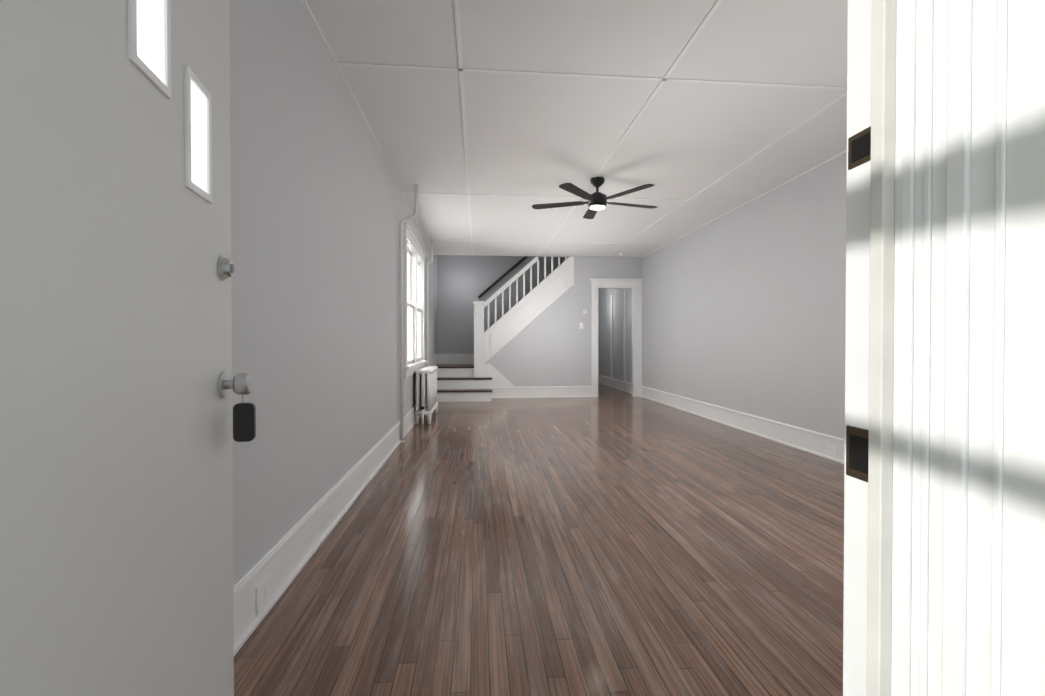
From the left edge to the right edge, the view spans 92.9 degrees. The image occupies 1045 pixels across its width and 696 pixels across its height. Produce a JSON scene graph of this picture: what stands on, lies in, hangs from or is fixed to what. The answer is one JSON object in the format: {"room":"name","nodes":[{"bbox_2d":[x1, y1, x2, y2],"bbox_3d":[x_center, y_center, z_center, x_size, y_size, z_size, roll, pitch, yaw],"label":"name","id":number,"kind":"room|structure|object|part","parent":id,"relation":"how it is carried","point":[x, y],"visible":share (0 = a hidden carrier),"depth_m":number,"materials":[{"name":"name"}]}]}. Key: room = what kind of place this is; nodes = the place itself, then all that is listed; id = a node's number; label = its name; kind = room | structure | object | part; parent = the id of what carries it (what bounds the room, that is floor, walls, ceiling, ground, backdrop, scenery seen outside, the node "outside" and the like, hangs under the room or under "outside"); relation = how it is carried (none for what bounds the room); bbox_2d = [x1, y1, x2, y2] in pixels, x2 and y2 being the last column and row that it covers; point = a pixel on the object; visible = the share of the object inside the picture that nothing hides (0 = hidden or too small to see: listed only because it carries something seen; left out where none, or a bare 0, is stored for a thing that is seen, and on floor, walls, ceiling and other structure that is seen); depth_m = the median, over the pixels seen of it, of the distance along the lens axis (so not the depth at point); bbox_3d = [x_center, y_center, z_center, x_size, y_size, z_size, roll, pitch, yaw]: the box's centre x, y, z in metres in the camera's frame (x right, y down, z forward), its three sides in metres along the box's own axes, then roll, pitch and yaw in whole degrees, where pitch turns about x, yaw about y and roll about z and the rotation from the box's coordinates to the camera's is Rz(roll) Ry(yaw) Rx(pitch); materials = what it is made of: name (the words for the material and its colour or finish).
{"room":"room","nodes":[
{"label":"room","id":0,"kind":"room"},
{"bbox_2d":[230,0,436,584],"bbox_3d":[-1.342,-1.546,5.059,0.150,5.000,9.900,0,1,-5],"label":"wall","id":1,"kind":"structure","parent":0,"point":[320,210],"depth_m":2.30,"materials":[{"name":"paint"}]},
{"bbox_2d":[256,574,269,615],"bbox_3d":[-0.955,0.908,1.831,0.007,0.100,0.110,0,1,-5],"label":"electrical outlet","id":2,"kind":"object","parent":1,"relation":"attached to","point":[262,593],"visible":1,"depth_m":1.82,"materials":[{"name":"white plastic"}]},
{"bbox_2d":[233,405,421,655],"bbox_3d":[-1.192,0.858,4.415,0.030,0.205,8.050,0,1,-5],"label":"baseboard","id":3,"kind":"structure","parent":1,"relation":"attached to","point":[285,558],"depth_m":2.25,"materials":[{"name":"white wood"}]},
{"bbox_2d":[404,223,427,377],"bbox_3d":[-1.410,-0.530,6.419,0.165,1.700,1.980,0,1,-5],"label":"window","id":4,"kind":"structure","parent":1,"relation":"in","point":[414,314],"depth_m":6.37,"materials":[{"name":"white glass"}]},
{"bbox_2d":[426,238,433,365],"bbox_3d":[-1.423,-0.371,7.604,0.130,2.597,0.062,0,1,-5],"label":"riser pipe","id":5,"kind":"object","parent":1,"relation":"attached to","point":[427,314],"visible":0.79,"depth_m":7.58,"materials":[{"name":"metal"}]},
{"bbox_2d":[433,354,438,365],"bbox_3d":[-1.642,0.223,9.438,0.030,0.210,0.840,0,1,-5],"label":"baseboard","id":6,"kind":"structure","parent":1,"relation":"attached to","point":[436,356],"depth_m":9.29,"materials":[{"name":"white wood"}]},
{"bbox_2d":[437,255,568,353],"bbox_3d":[0.141,-1.600,10.111,4.005,5.000,0.100,0,1,-5],"label":"wall","id":7,"kind":"structure","parent":0,"point":[464,282],"depth_m":9.96,"materials":[{"name":"paint"}]},
{"bbox_2d":[439,354,473,363],"bbox_3d":[-1.243,0.217,9.939,0.915,0.210,0.033,0,1,-5],"label":"baseboard","id":8,"kind":"structure","parent":7,"relation":"attached to","point":[453,359],"depth_m":9.93,"materials":[{"name":"white wood"}]},
{"bbox_2d":[234,383,843,695],"bbox_3d":[0.550,1.000,6.410,4.255,0.120,12.200,0,1,-5],"label":"floor","id":9,"kind":"structure","parent":0,"point":[609,541],"depth_m":2.21,"materials":[{"name":"brown wood"}]},
{"bbox_2d":[399,185,418,441],"bbox_3d":[-1.153,-0.344,5.038,0.210,2.597,0.062,0,1,-5],"label":"riser pipe","id":10,"kind":"object","parent":9,"relation":"on","point":[413,215],"visible":0.96,"depth_m":5.02,"materials":[{"name":"metal"}]},
{"bbox_2d":[414,366,437,424],"bbox_3d":[-1.273,0.600,6.605,0.217,0.675,1.057,0,1,-5],"label":"radiator","id":11,"kind":"object","parent":9,"relation":"on","point":[426,392],"visible":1,"depth_m":6.17,"materials":[{"name":"metal"}]},
{"bbox_2d":[436,256,572,401],"bbox_3d":[0.025,-0.920,9.292,3.320,3.658,1.525,0,1,-5],"label":"staircase","id":12,"kind":"structure","parent":9,"relation":"on","point":[463,382],"depth_m":8.92,"materials":[{"name":"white wood"}]},
{"bbox_3d":[0.105,-0.978,9.105,1.625,1.494,0.150,0,1,-5],"label":"balustrade","id":13,"kind":"part","parent":12,"relation":"part of","materials":[{"name":"white wood"}]},
{"bbox_2d":[485,256,641,386],"bbox_3d":[0.304,-1.589,9.121,3.855,5.000,0.100,0,1,-5],"label":"wall","id":14,"kind":"structure","parent":0,"point":[550,345],"depth_m":9.11,"materials":[{"name":"paint"}]},
{"bbox_2d":[484,256,573,386],"bbox_3d":[0.127,-0.387,9.053,1.652,2.598,0.030,0,1,-5],"label":"trim","id":15,"kind":"structure","parent":14,"relation":"attached to","point":[528,310],"depth_m":9.04,"materials":[{"name":"white wood"}]},
{"bbox_2d":[491,386,591,397],"bbox_3d":[0.350,0.809,9.086,1.855,0.205,0.030,0,1,-5],"label":"baseboard","id":16,"kind":"structure","parent":14,"relation":"attached to","point":[551,392],"depth_m":9.09,"materials":[{"name":"white wood"}]},
{"bbox_2d":[590,278,642,396],"bbox_3d":[1.643,-0.198,10.240,0.988,2.195,2.140,0,1,-5],"label":"door frame","id":17,"kind":"structure","parent":14,"relation":"attached to","point":[635,285],"depth_m":9.22,"materials":[{"name":"white wood"}]},
{"bbox_2d":[302,0,847,257],"bbox_3d":[0.697,-1.712,4.737,4.155,0.162,8.900,0,1,-5],"label":"ceiling","id":18,"kind":"structure","parent":0,"point":[489,123],"depth_m":3.35,"materials":[{"name":"paint"}]},
{"bbox_2d":[532,177,656,218],"bbox_3d":[0.736,-1.502,4.864,1.261,0.281,1.235,0,1,-5],"label":"ceiling fan","id":19,"kind":"object","parent":18,"relation":"hanging from","point":[596,201],"visible":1,"depth_m":4.77,"materials":[{"name":"black metal"}]},
{"bbox_2d":[598,288,598,374],"bbox_3d":[1.372,-0.500,12.542,1.420,2.750,0.100,0,1,-5],"label":"wall","id":20,"kind":"structure","parent":0,"point":[598,331],"depth_m":12.53,"materials":[{"name":"paint"}]},
{"bbox_2d":[599,152,846,438],"bbox_3d":[2.544,-0.437,6.573,0.150,2.750,12.200,0,1,-5],"label":"wall","id":21,"kind":"structure","parent":0,"point":[743,308],"depth_m":5.45,"materials":[{"name":"paint"}]},
{"bbox_2d":[598,375,844,463],"bbox_3d":[2.448,0.835,6.651,0.030,0.205,11.855,0,1,-5],"label":"baseboard","id":22,"kind":"structure","parent":21,"relation":"attached to","point":[808,441],"depth_m":5.52,"materials":[{"name":"white wood"}]},
{"bbox_2d":[827,444,837,456],"bbox_3d":[2.658,0.877,4.258,0.007,0.080,0.120,0,1,-5],"label":"electrical outlet","id":23,"kind":"object","parent":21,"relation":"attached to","point":[832,450],"visible":1,"depth_m":4.25,"materials":[{"name":"white plastic"}]},
{"bbox_3d":[1.083,-0.372,0.441,4.155,2.750,0.245,0,1,-5],"label":"wall","id":24,"kind":"structure","parent":0,"visible":0},
{"bbox_2d":[843,0,1044,695],"bbox_3d":[0.390,-0.082,0.376,0.132,2.170,0.293,0,1,-5],"label":"door frame","id":25,"kind":"structure","parent":24,"relation":"attached to","point":[944,525],"depth_m":0.39,"materials":[{"name":"paint"}]},
{"bbox_2d":[0,0,255,695],"bbox_3d":[-0.702,-0.030,0.875,0.186,2.033,0.970,0,1,-13],"label":"door","id":26,"kind":"structure","parent":25,"relation":"attached to","point":[118,383],"depth_m":0.82,"materials":[{"name":"paint"}]}
]}

